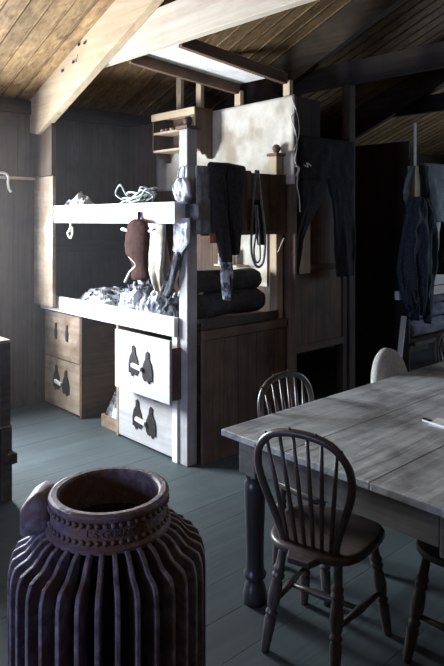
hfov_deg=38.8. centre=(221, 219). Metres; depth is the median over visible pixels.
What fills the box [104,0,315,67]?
beam
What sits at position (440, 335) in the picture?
chair
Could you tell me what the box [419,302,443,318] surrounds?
roll
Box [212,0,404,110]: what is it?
rafter
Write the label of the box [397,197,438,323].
trousers
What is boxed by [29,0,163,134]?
rafter
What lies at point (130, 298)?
crumpled cloth
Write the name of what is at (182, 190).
rag
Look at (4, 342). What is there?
wooden crate
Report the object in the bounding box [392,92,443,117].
beam
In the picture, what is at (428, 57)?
beam
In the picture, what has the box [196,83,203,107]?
post
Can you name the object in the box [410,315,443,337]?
roll
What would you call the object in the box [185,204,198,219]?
wrap
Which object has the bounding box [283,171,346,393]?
screen
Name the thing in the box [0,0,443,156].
ceiling
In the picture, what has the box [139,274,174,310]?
crumpled cloth
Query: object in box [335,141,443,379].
wall
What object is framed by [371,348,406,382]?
padded chair
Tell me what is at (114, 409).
paper scrap
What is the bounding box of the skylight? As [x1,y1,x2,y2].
[129,39,292,106]
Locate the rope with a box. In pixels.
[0,171,11,192]
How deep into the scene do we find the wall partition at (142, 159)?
5.12 m
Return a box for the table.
[222,361,443,607]
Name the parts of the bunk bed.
handle plate, handle plate, handle, drawer, drawer, handle plate, handle plate, wall rail, wall rail, carcase panel, rail, rail, handle plate, handle, handle plate, handle, drawer, drawer, handle plate, handle plate, carcase panel, corner post, rail, panel, rail, panel, corner post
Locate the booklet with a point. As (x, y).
(437, 420)
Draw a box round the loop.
[172,165,184,199]
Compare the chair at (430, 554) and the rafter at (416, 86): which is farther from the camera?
the rafter at (416, 86)
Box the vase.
[7,466,205,665]
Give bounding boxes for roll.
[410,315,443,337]
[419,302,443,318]
[434,293,443,301]
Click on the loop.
(182, 165)
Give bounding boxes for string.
[67,204,73,238]
[291,97,310,211]
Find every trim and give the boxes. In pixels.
[0,97,443,164]
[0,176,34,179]
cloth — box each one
[86,293,114,303]
[118,280,143,309]
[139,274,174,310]
[145,291,165,313]
[160,293,178,324]
[166,224,173,263]
[177,292,207,323]
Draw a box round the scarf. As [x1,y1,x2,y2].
[254,200,263,244]
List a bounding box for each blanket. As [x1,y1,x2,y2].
[177,268,261,293]
[196,165,210,233]
[197,288,265,319]
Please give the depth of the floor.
3.19 m
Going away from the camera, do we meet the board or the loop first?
the loop
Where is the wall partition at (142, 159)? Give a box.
[130,97,296,408]
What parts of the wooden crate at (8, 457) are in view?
lid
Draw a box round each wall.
[0,111,443,408]
[156,95,294,191]
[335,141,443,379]
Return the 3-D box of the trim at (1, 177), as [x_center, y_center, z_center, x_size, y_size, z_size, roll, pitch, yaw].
[-2.776,-0.378,4.817,2.860,0.025,0.055,0,0,-43]
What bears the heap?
on the bunk bed
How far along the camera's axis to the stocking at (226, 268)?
4.42 m
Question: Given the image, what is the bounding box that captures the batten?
[414,123,415,165]
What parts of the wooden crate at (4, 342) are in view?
lid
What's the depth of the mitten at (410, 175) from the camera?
6.15 m
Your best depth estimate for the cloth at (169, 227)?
4.56 m
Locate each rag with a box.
[159,252,180,296]
[173,178,191,203]
[173,218,189,255]
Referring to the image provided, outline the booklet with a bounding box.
[428,418,443,428]
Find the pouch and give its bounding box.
[121,212,155,282]
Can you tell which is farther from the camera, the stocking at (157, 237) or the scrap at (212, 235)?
the stocking at (157, 237)
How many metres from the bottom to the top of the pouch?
0.518 m
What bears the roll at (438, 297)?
on the roll at (438, 309)
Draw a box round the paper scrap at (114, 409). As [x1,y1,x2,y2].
[112,408,115,418]
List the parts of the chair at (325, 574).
leg, seat, leg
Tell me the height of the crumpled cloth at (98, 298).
0.131 m
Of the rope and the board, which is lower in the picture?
the board
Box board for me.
[214,264,246,266]
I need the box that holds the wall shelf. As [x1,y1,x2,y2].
[151,106,211,163]
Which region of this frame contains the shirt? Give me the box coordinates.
[424,163,443,221]
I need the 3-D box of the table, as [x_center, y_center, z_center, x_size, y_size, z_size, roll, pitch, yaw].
[1.546,1.316,3.451,3.145,0.767,1.169,0,0,-43]
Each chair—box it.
[254,427,391,665]
[257,370,372,605]
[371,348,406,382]
[403,539,443,663]
[434,331,443,363]
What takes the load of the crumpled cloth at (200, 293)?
on the bunk bed
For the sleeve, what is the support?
hanging from the trousers at (417, 260)
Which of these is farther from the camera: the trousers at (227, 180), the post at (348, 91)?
the post at (348, 91)
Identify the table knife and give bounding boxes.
[422,417,443,427]
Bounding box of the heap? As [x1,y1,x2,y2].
[78,286,176,306]
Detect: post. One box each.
[176,78,183,109]
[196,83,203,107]
[342,85,354,390]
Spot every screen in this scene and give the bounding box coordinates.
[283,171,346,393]
[295,96,319,373]
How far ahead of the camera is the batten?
6.29 m
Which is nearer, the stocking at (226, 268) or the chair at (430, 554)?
the chair at (430, 554)
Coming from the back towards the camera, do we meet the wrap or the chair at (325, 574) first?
the wrap
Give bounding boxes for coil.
[115,184,156,202]
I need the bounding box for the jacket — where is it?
[418,165,430,204]
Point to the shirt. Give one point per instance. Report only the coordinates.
(436, 171)
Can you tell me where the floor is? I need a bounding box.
[0,339,443,665]
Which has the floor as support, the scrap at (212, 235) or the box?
the box
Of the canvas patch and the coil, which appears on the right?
the canvas patch
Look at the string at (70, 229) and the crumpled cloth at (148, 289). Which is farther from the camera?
the string at (70, 229)
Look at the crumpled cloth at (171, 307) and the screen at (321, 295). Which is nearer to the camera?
the crumpled cloth at (171, 307)
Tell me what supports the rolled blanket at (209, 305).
on the bunk bed
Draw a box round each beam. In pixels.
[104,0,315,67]
[278,41,443,97]
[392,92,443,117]
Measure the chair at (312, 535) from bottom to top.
0.929 m
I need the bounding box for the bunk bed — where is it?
[34,116,286,466]
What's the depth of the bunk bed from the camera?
4.73 m
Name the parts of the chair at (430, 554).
leg, seat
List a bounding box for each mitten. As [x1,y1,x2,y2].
[403,166,415,203]
[437,222,443,274]
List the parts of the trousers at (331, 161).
leg, leg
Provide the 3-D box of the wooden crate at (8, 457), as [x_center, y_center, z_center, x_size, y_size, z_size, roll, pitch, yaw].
[-1.731,1.471,3.877,0.610,0.458,0.845,0,0,-43]
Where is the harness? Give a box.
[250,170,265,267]
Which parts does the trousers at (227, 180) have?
leg, leg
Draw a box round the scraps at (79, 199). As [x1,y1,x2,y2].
[65,191,93,204]
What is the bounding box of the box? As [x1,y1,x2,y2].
[101,413,115,431]
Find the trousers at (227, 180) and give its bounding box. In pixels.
[207,162,245,261]
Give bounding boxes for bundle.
[107,391,115,415]
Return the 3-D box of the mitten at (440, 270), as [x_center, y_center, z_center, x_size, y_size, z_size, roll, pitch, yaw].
[2.317,0.286,6.509,0.419,0.531,0.108,0,0,-43]
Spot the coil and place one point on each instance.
(146, 193)
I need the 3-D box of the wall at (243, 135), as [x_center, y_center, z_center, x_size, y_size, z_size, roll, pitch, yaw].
[-0.042,-0.627,5.537,0.017,0.695,1.770,0,0,-43]
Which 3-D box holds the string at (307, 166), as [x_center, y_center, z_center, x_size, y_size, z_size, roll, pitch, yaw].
[0.619,-0.505,4.928,0.247,0.886,0.014,0,0,-43]
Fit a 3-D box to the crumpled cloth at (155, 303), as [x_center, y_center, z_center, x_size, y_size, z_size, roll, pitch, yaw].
[-0.483,0.627,4.722,0.182,0.231,0.234,0,0,-43]
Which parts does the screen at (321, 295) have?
post, board panel, cross rail, cross rail, post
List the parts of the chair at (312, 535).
leg, leg, seat, leg, leg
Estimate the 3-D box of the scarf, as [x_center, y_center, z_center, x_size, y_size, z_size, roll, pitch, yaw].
[0.276,0.019,4.709,0.129,0.337,0.034,0,0,-43]
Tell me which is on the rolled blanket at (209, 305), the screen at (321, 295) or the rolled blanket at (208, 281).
the rolled blanket at (208, 281)
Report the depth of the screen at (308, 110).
7.02 m
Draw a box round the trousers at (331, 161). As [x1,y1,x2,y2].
[297,135,355,276]
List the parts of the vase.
spout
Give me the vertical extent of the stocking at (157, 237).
0.504 m
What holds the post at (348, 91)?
on the floor
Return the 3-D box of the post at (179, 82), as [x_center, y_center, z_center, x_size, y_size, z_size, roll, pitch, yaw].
[-0.400,-1.115,6.004,0.038,0.530,0.070,0,0,-43]
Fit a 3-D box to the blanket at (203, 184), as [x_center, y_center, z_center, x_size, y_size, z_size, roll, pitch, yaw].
[-0.119,-0.138,4.343,0.156,0.469,0.029,0,0,-43]
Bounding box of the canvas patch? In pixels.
[233,234,267,286]
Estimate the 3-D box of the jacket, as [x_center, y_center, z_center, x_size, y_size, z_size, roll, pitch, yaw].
[2.010,-0.341,6.233,0.086,0.384,0.207,0,0,36]
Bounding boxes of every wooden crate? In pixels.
[0,337,9,426]
[0,423,16,502]
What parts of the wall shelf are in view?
panel, rail, panel, panel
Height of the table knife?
0.015 m
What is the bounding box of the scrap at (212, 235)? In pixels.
[209,233,216,242]
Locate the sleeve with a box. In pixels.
[404,280,412,309]
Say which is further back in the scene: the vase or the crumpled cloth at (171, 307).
the crumpled cloth at (171, 307)
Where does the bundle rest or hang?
in the box
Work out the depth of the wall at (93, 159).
5.87 m
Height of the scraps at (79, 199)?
0.222 m
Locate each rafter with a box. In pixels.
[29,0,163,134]
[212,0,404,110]
[320,68,443,140]
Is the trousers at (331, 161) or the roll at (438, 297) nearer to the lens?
the trousers at (331, 161)
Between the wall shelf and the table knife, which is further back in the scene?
the wall shelf
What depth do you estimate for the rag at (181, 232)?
4.32 m
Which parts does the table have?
leg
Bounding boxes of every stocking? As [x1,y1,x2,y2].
[148,224,165,290]
[218,255,232,300]
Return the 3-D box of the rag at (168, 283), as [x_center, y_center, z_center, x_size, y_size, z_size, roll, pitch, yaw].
[-0.364,0.380,4.422,0.048,0.318,0.238,0,0,-43]
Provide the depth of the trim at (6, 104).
6.20 m

